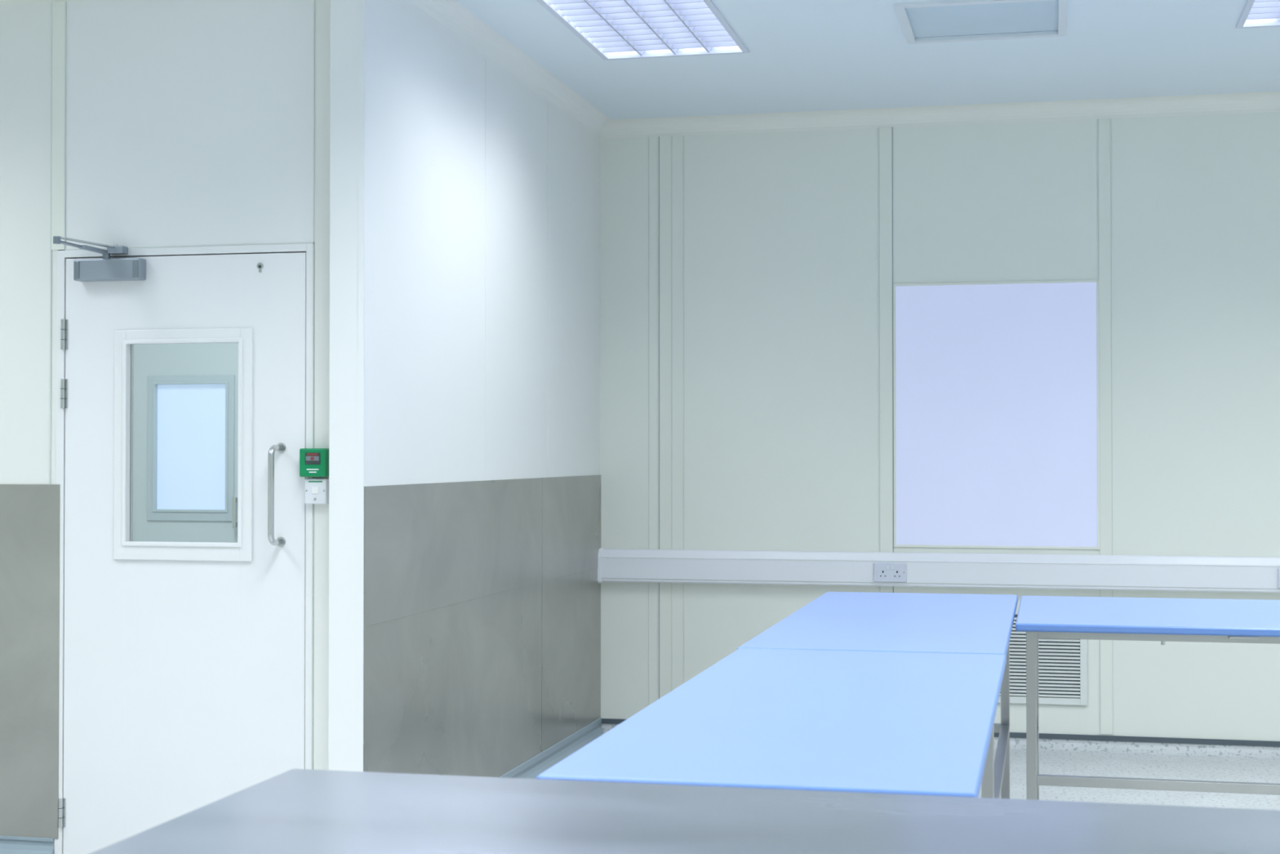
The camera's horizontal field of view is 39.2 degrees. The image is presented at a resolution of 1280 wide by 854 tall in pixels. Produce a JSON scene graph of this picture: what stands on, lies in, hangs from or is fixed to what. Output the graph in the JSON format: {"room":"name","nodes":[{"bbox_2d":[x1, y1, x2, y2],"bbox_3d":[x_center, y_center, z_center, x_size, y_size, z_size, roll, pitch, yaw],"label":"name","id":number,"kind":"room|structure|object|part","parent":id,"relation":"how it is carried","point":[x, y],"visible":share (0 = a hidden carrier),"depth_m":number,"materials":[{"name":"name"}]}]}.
{"room":"clean room","nodes":[
{"label":"clean room","id":0,"kind":"room"},
{"bbox_2d":[0,0,330,769],"bbox_3d":[-2.591,-0.036,6.488,3.267,3.080,0.100,0,-1,13],"label":"wall","id":1,"kind":"structure","parent":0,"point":[189,122],"depth_m":6.24,"materials":[{"name":"white paint"}]},
{"bbox_2d":[299,448,328,476],"bbox_3d":[-1.099,0.120,6.070,0.096,0.096,0.050,0,-1,13],"label":"emergency door release","id":2,"kind":"object","parent":1,"relation":"attached to","point":[313,462],"depth_m":6.05,"materials":[{"name":"green plastic"}]},
{"bbox_2d":[328,0,599,771],"bbox_3d":[-0.562,-0.017,7.763,0.122,3.080,3.713,0,-1,13],"label":"wall","id":3,"kind":"structure","parent":0,"point":[543,314],"depth_m":6.80,"materials":[{"name":"white paint"}]},
{"bbox_2d":[0,835,53,853],"bbox_3d":[-3.127,1.474,6.514,2.199,0.062,0.045,0,-1,13],"label":"baseboard","id":4,"kind":"structure","parent":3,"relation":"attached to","point":[8,844],"depth_m":6.30,"materials":[{"name":"plastic"}]},
{"bbox_2d":[0,484,59,838],"bbox_3d":[-3.115,0.824,6.540,2.216,1.238,0.009,0,-1,13],"label":"cladding","id":5,"kind":"object","parent":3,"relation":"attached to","point":[29,513],"visible":1,"depth_m":6.32,"materials":[{"name":"grey metal"}]},
{"bbox_2d":[0,0,88,5],"bbox_3d":[-2.611,-1.537,6.423,3.267,0.080,0.080,0,-1,13],"label":"trim","id":6,"kind":"structure","parent":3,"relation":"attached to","point":[2,2],"depth_m":6.36,"materials":[{"name":"plastic"}]},
{"bbox_2d":[48,0,315,769],"bbox_3d":[-1.592,0.000,6.207,0.993,3.000,0.005,0,-1,13],"label":"trim","id":7,"kind":"structure","parent":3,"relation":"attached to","point":[59,10],"depth_m":6.32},
{"bbox_2d":[53,243,314,853],"bbox_3d":[-1.579,0.439,6.202,0.963,2.122,0.195,0,-1,13],"label":"door frame","id":8,"kind":"structure","parent":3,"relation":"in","point":[62,255],"depth_m":6.17,"materials":[{"name":"white metal"}]},
{"bbox_2d":[57,252,306,853],"bbox_3d":[-1.581,0.451,6.212,0.915,2.087,0.062,0,-1,13],"label":"door","id":9,"kind":"structure","parent":8,"relation":"attached to","point":[184,662],"depth_m":6.20,"materials":[{"name":"white metal"}]},
{"bbox_2d":[53,235,146,281],"bbox_3d":[-1.873,-0.573,6.121,0.253,0.124,0.310,0,-1,13],"label":"door closer","id":10,"kind":"object","parent":9,"relation":"attached to","point":[106,268],"depth_m":6.22,"materials":[{"name":"silver metal"}]},
{"bbox_2d":[133,342,238,542],"bbox_3d":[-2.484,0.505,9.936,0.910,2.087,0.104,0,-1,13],"label":"window","id":11,"kind":"structure","parent":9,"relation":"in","point":[185,408],"depth_m":9.97,"materials":[{"name":"clear glass"}]},
{"bbox_3d":[-1.232,0.230,6.074,0.034,0.354,0.093,0,-1,13],"label":"door pull handle","id":12,"kind":"part","parent":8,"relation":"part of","materials":[{"name":"silver metal"}]},
{"bbox_2d":[304,478,328,503],"bbox_3d":[-1.093,0.217,6.075,0.079,0.086,0.034,0,-1,13],"label":"switch","id":13,"kind":"object","parent":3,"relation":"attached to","point":[316,490],"visible":0.98,"depth_m":6.06,"materials":[{"name":"white plastic"}]},
{"bbox_2d":[363,475,600,777],"bbox_3d":[-0.555,0.829,7.495,0.006,1.220,3.209,0,-1,13],"label":"cladding","id":14,"kind":"object","parent":3,"relation":"attached to","point":[482,628],"visible":0.99,"depth_m":7.15,"materials":[{"name":"grey metal"}]},
{"bbox_2d":[402,0,611,138],"bbox_3d":[-0.519,-1.521,7.519,0.080,0.080,3.213,0,-1,13],"label":"trim","id":15,"kind":"structure","parent":3,"relation":"attached to","point":[451,16],"depth_m":7.46,"materials":[{"name":"white plastic"}]},
{"bbox_2d":[499,717,604,778],"bbox_3d":[-0.538,1.479,7.474,0.045,0.080,3.203,0,-1,13],"label":"baseboard","id":16,"kind":"structure","parent":3,"relation":"attached to","point":[551,756],"depth_m":8.21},
{"bbox_2d":[455,0,1279,119],"bbox_3d":[0.212,-1.673,3.207,10.400,0.100,12.500,0,-1,13],"label":"ceiling","id":17,"kind":"structure","parent":0,"point":[804,55],"depth_m":7.66,"materials":[{"name":"white paint"}]},
{"bbox_2d":[536,0,749,60],"bbox_3d":[-0.016,-1.612,6.797,0.622,0.098,1.512,0,-1,13],"label":"ceiling light","id":18,"kind":"object","parent":17,"relation":"in","point":[614,29],"depth_m":7.08,"materials":[{"name":"white plastic"}]},
{"bbox_2d":[895,0,1067,44],"bbox_3d":[1.320,-1.568,6.902,0.624,0.024,0.624,0,-1,13],"label":"ceiling air vent","id":19,"kind":"object","parent":17,"relation":"in","point":[947,20],"depth_m":6.93,"materials":[{"name":"white metal"}]},
{"bbox_2d":[1235,0,1279,28],"bbox_3d":[2.470,-1.621,6.231,0.622,0.098,1.512,0,-1,13],"label":"ceiling light","id":20,"kind":"object","parent":17,"relation":"in","point":[1255,13],"depth_m":6.89,"materials":[{"name":"white plastic"}]},
{"bbox_2d":[600,111,1279,741],"bbox_3d":[3.179,-0.009,8.354,6.911,3.080,0.100,0,-1,13],"label":"wall","id":21,"kind":"structure","parent":0,"point":[781,228],"depth_m":8.76,"materials":[{"name":"white paint"}]},
{"bbox_2d":[648,118,1113,734],"bbox_3d":[2.320,-0.006,8.495,4.672,2.920,0.005,0,-1,13],"label":"trim","id":22,"kind":"structure","parent":21,"relation":"attached to","point":[885,134],"depth_m":8.76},
{"bbox_2d":[597,546,1279,592],"bbox_3d":[3.112,0.684,8.274,6.811,0.177,0.065,0,-1,13],"label":"cable trunking","id":23,"kind":"object","parent":21,"relation":"attached to","point":[951,570],"visible":1,"depth_m":8.62,"materials":[{"name":"plastic"}]},
{"bbox_2d":[873,562,906,582],"bbox_3d":[1.207,0.702,8.670,0.156,0.092,0.014,0,-1,13],"label":"wall socket","id":24,"kind":"object","parent":23,"relation":"attached to","point":[883,571],"visible":1,"depth_m":8.67,"materials":[{"name":"plastic"}]},
{"bbox_2d":[1277,568,1279,587],"bbox_3d":[3.016,0.696,8.258,0.156,0.092,0.014,0,-1,13],"label":"wall socket","id":25,"kind":"object","parent":23,"relation":"attached to","point":[1278,569],"visible":1,"depth_m":8.27,"materials":[{"name":"plastic"}]},
{"bbox_2d":[600,91,1279,138],"bbox_3d":[3.110,-1.510,8.299,6.811,0.080,0.080,0,-1,13],"label":"trim","id":26,"kind":"structure","parent":21,"relation":"attached to","point":[1252,102],"depth_m":8.69,"materials":[{"name":"plastic"}]},
{"bbox_2d":[601,718,1279,758],"bbox_3d":[3.119,1.494,8.271,6.801,0.074,0.045,0,-1,13],"label":"baseboard","id":27,"kind":"structure","parent":21,"relation":"attached to","point":[1047,741],"depth_m":8.45,"materials":[{"name":"plastic"}]},
{"bbox_2d":[893,280,1099,549],"bbox_3d":[1.708,-0.058,8.634,0.971,1.280,0.008,0,-1,13],"label":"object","id":28,"kind":"structure","parent":21,"relation":"in","point":[997,384],"depth_m":8.63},
{"bbox_2d":[997,607,1087,705],"bbox_3d":[1.832,1.093,8.586,0.593,0.456,0.014,0,-1,13],"label":"air vent grille","id":29,"kind":"object","parent":21,"relation":"in","point":[1062,663],"visible":0.39,"depth_m":8.55,"materials":[{"name":"metal"}]},
{"bbox_2d":[978,748,1279,809],"bbox_3d":[0.212,1.506,3.161,10.400,0.100,12.500,0,-1,13],"label":"floor","id":30,"kind":"structure","parent":0,"point":[1256,770],"depth_m":7.90,"materials":[{"name":"plastic"}]},
{"bbox_2d":[89,768,1279,853],"bbox_3d":[0.522,0.987,2.122,2.430,0.908,0.958,0,-1,13],"label":"worktable","id":31,"kind":"object","parent":30,"relation":"on","point":[293,811],"visible":1,"depth_m":2.44,"materials":[{"name":"metal"}]},
{"bbox_2d":[536,648,1006,797],"bbox_3d":[0.374,1.008,3.620,0.675,0.910,1.873,0,-1,13],"label":"worktable","id":32,"kind":"object","parent":30,"relation":"on","point":[918,723],"visible":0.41,"depth_m":3.29,"materials":[{"name":"laminate"}]},
{"bbox_2d":[737,591,1017,798],"bbox_3d":[0.792,1.035,5.479,0.679,0.910,1.916,0,-1,13],"label":"worktable","id":33,"kind":"object","parent":30,"relation":"on","point":[864,621],"visible":0.37,"depth_m":5.33,"materials":[{"name":"laminate"}]},
{"bbox_2d":[1015,595,1279,799],"bbox_3d":[2.152,1.036,5.577,1.910,0.910,1.060,0,-1,13],"label":"worktable","id":34,"kind":"object","parent":30,"relation":"on","point":[1162,620],"visible":0.88,"depth_m":5.29,"materials":[{"name":"laminate"}]}
]}

